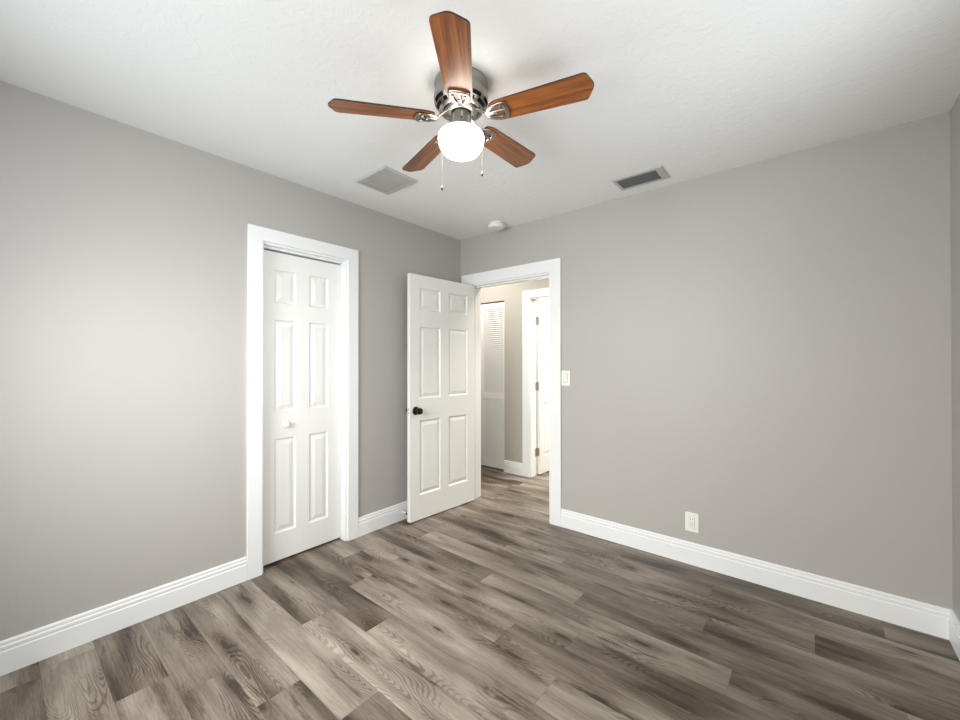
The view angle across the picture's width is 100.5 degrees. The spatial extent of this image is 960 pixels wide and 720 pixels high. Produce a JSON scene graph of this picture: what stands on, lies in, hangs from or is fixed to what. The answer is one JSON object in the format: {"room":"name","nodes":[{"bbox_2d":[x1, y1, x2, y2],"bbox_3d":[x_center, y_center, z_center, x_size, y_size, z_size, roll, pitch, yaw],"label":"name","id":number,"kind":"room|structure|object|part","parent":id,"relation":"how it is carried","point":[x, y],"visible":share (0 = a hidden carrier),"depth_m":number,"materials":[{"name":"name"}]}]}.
{"room":"empty bedroom","nodes":[
{"label":"empty bedroom","id":0,"kind":"room"},
{"bbox_2d":[0,81,459,640],"bbox_3d":[-1.355,0.074,2.478,0.120,2.440,3.520,0,0,40],"label":"wall","id":1,"kind":"structure","parent":0,"point":[123,247],"depth_m":1.97,"materials":[{"name":"grey paint"}]},
{"bbox_2d":[0,557,246,675],"bbox_3d":[-1.859,1.222,1.756,0.014,0.137,1.530,0,0,40],"label":"baseboard","id":2,"kind":"structure","parent":1,"relation":"attached to","point":[17,652],"depth_m":1.89,"materials":[{"name":"white paint"}]},
{"bbox_2d":[263,250,340,565],"bbox_3d":[-1.183,0.296,2.679,0.067,1.968,0.553,0,0,40],"label":"door","id":3,"kind":"structure","parent":1,"relation":"in","point":[302,427],"depth_m":2.66,"materials":[{"name":"white paint"}]},
{"bbox_3d":[-1.252,0.412,2.571,0.037,0.043,0.043,0,0,40],"label":"knob","id":4,"kind":"part","parent":3,"relation":"part of","materials":[{"name":"white paint"}]},
{"bbox_2d":[246,224,357,579],"bbox_3d":[-1.179,0.246,2.676,0.138,2.097,0.745,0,0,40],"label":"door frame","id":5,"kind":"structure","parent":1,"relation":"attached to","point":[259,239],"depth_m":2.50,"materials":[{"name":"white paint"}]},
{"bbox_2d":[358,501,406,536],"bbox_3d":[-0.540,1.228,3.353,0.014,0.137,1.126,0,0,40],"label":"baseboard","id":6,"kind":"structure","parent":1,"relation":"attached to","point":[368,523],"depth_m":3.08,"materials":[{"name":"white paint"}]},
{"bbox_2d":[0,0,959,239],"bbox_3d":[0.442,-1.194,3.217,4.657,0.100,6.940,0,0,40],"label":"ceiling","id":7,"kind":"structure","parent":0,"point":[692,89],"depth_m":1.63,"materials":[{"name":"white paint"}]},
{"bbox_2d":[355,165,417,194],"bbox_3d":[-0.596,-1.141,2.552,0.310,0.012,0.262,0,0,40],"label":"ceiling vent","id":8,"kind":"object","parent":7,"relation":"in","point":[386,180],"visible":1,"depth_m":2.53,"materials":[{"name":"white metal"}]},
{"bbox_2d":[328,11,593,189],"bbox_3d":[-0.049,-0.942,1.697,1.007,0.418,0.973,0,0,40],"label":"ceiling fan","id":9,"kind":"object","parent":7,"relation":"hanging from","point":[460,94],"visible":1,"depth_m":1.57,"materials":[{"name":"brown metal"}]},
{"bbox_3d":[-0.384,-0.983,1.574,0.406,0.006,0.123,-3,13,-16],"label":"blade","id":10,"kind":"part","parent":9,"relation":"part of","materials":[{"name":"brown wood"}]},
{"bbox_3d":[-0.253,-0.996,1.933,0.123,0.006,0.406,-18,9,-33],"label":"blade","id":11,"kind":"part","parent":9,"relation":"part of","materials":[{"name":"brown wood"}]},
{"bbox_3d":[-0.195,-1.002,1.626,0.141,0.052,0.088,-3,13,-16],"label":"blade arm","id":12,"kind":"part","parent":9,"relation":"part of","materials":[{"name":"silver metal"}]},
{"bbox_3d":[-0.083,-0.995,1.339,0.123,0.006,0.406,9,1,2],"label":"blade","id":13,"kind":"part","parent":9,"relation":"part of","materials":[{"name":"brown wood"}]},
{"bbox_3d":[-0.075,-1.007,1.535,0.088,0.052,0.141,9,1,2],"label":"blade arm","id":14,"kind":"part","parent":9,"relation":"part of","materials":[{"name":"silver metal"}]},
{"bbox_3d":[-0.079,-0.899,1.663,0.192,0.104,0.192,0,0,40],"label":"lamp shade","id":15,"kind":"part","parent":9,"relation":"part of","materials":[{"name":"white glass"}]},
{"bbox_3d":[0.005,-1.015,1.765,0.088,0.052,0.141,-17,-8,37],"label":"blade arm","id":16,"kind":"part","parent":9,"relation":"part of","materials":[{"name":"silver metal"}]},
{"bbox_3d":[0.049,-1.015,1.621,0.141,0.052,0.088,-3,-11,20],"label":"blade arm","id":17,"kind":"part","parent":9,"relation":"part of","materials":[{"name":"silver metal"}]},
{"bbox_3d":[0.128,-1.016,1.919,0.123,0.006,0.406,-17,-8,37],"label":"blade","id":18,"kind":"part","parent":9,"relation":"part of","materials":[{"name":"brown wood"}]},
{"bbox_3d":[0.233,-1.015,1.552,0.406,0.006,0.123,-3,-11,20],"label":"blade","id":19,"kind":"part","parent":9,"relation":"part of","materials":[{"name":"brown wood"}]},
{"bbox_2d":[488,221,504,230],"bbox_3d":[0.136,-1.121,3.340,0.140,0.046,0.140,0,0,40],"label":"smoke detector","id":20,"kind":"object","parent":7,"relation":"attached to","point":[493,225],"visible":1,"depth_m":3.30,"materials":[{"name":"white plastic"}]},
{"bbox_2d":[611,165,670,190],"bbox_3d":[1.013,-1.140,2.522,0.308,0.016,0.194,0,0,40],"label":"ceiling vent","id":21,"kind":"object","parent":7,"relation":"in","point":[657,173],"visible":1,"depth_m":2.51,"materials":[{"name":"white metal"}]},
{"bbox_2d":[0,465,959,719],"bbox_3d":[0.459,1.296,3.225,4.657,0.001,6.993,0,0,40],"label":"floor","id":22,"kind":"structure","parent":0,"point":[484,607],"depth_m":1.80,"materials":[{"name":"grey wood"}]},
{"bbox_2d":[481,302,504,469],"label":"louvered door","id":23,"kind":"structure","parent":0,"point":[499,308],"depth_m":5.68,"materials":[{"name":"white paint"}]},
{"bbox_2d":[481,278,548,462],"bbox_3d":[0.833,0.080,4.286,3.650,2.440,0.120,0,0,40],"label":"wall","id":24,"kind":"structure","parent":0,"point":[510,294],"depth_m":4.59,"materials":[{"name":"grey paint"}]},
{"bbox_2d":[504,460,521,475],"bbox_3d":[0.382,1.233,4.567,0.260,0.137,0.014,0,0,40],"label":"baseboard","id":25,"kind":"structure","parent":24,"relation":"attached to","point":[511,467],"depth_m":4.57,"materials":[{"name":"white paint"}]},
{"bbox_2d":[522,288,548,476],"bbox_3d":[0.884,0.262,4.233,0.949,2.075,0.136,0,0,40],"label":"door frame","id":26,"kind":"structure","parent":24,"relation":"attached to","point":[529,297],"depth_m":4.45,"materials":[{"name":"white paint"}]},
{"bbox_2d":[535,300,548,473],"bbox_3d":[0.879,0.306,4.789,0.042,1.972,0.785,0,0,40],"label":"door","id":27,"kind":"structure","parent":24,"relation":"in","point":[542,319],"depth_m":4.56,"materials":[{"name":"white paint"}]},
{"bbox_2d":[460,111,952,609],"bbox_3d":[0.564,0.076,3.264,4.537,2.440,0.135,0,0,40],"label":"wall","id":28,"kind":"structure","parent":0,"point":[761,350],"depth_m":2.26,"materials":[{"name":"grey paint"}]},
{"bbox_2d":[461,258,561,526],"bbox_3d":[0.279,0.251,3.497,1.038,2.092,0.169,0,0,40],"label":"door frame","id":29,"kind":"structure","parent":28,"relation":"attached to","point":[551,269],"depth_m":3.17,"materials":[{"name":"white paint"}]},
{"bbox_2d":[406,273,474,522],"bbox_3d":[-0.311,0.300,3.433,0.167,1.974,0.744,0,0,43],"label":"door","id":30,"kind":"structure","parent":29,"relation":"attached to","point":[440,410],"depth_m":3.38,"materials":[{"name":"white paint"}]},
{"bbox_3d":[-0.490,0.406,3.170,0.066,0.068,0.068,0,0,43],"label":"knob","id":31,"kind":"part","parent":30,"relation":"part of","materials":[{"name":"brown metal"}]},
{"bbox_2d":[561,371,569,385],"bbox_3d":[0.662,0.141,3.087,0.074,0.118,0.012,0,0,40],"label":"light switch","id":32,"kind":"object","parent":28,"relation":"attached to","point":[565,375],"visible":1,"depth_m":3.09,"materials":[{"name":"white plastic"}]},
{"bbox_2d":[685,511,698,532],"bbox_3d":[1.340,1.027,2.526,0.078,0.120,0.009,0,0,40],"label":"wall outlet","id":33,"kind":"object","parent":28,"relation":"attached to","point":[691,519],"visible":1,"depth_m":2.52,"materials":[{"name":"white plastic"}]},
{"bbox_2d":[689,517,694,522],"bbox_3d":[1.339,1.009,2.524,0.032,0.032,0.004,0,0,40],"label":"receptacle","id":34,"kind":"object","parent":33,"relation":"attached to","point":[691,519],"depth_m":2.52,"materials":[{"name":"white plastic"}]},
{"bbox_2d":[689,522,694,527],"bbox_3d":[1.339,1.044,2.524,0.032,0.032,0.004,0,0,40],"label":"receptacle","id":35,"kind":"object","parent":33,"relation":"attached to","point":[691,524],"depth_m":2.52,"materials":[{"name":"white plastic"}]},
{"bbox_2d":[561,509,950,639],"bbox_3d":[1.403,1.223,2.470,1.999,0.137,0.014,0,0,40],"label":"baseboard","id":36,"kind":"structure","parent":28,"relation":"attached to","point":[923,617],"depth_m":2.24,"materials":[{"name":"white paint"}]},
{"bbox_2d":[950,94,959,621],"bbox_3d":[1.102,0.063,0.449,0.120,2.440,3.520,0,0,40],"label":"wall","id":37,"kind":"structure","parent":0,"point":[955,110],"depth_m":1.79,"materials":[{"name":"grey paint"}]},
{"bbox_2d":[949,610,959,660],"bbox_3d":[1.089,1.214,0.532,0.014,0.137,3.400,0,0,40],"label":"baseboard","id":38,"kind":"structure","parent":37,"relation":"attached to","point":[954,624],"depth_m":1.77,"materials":[{"name":"white paint"}]}
]}

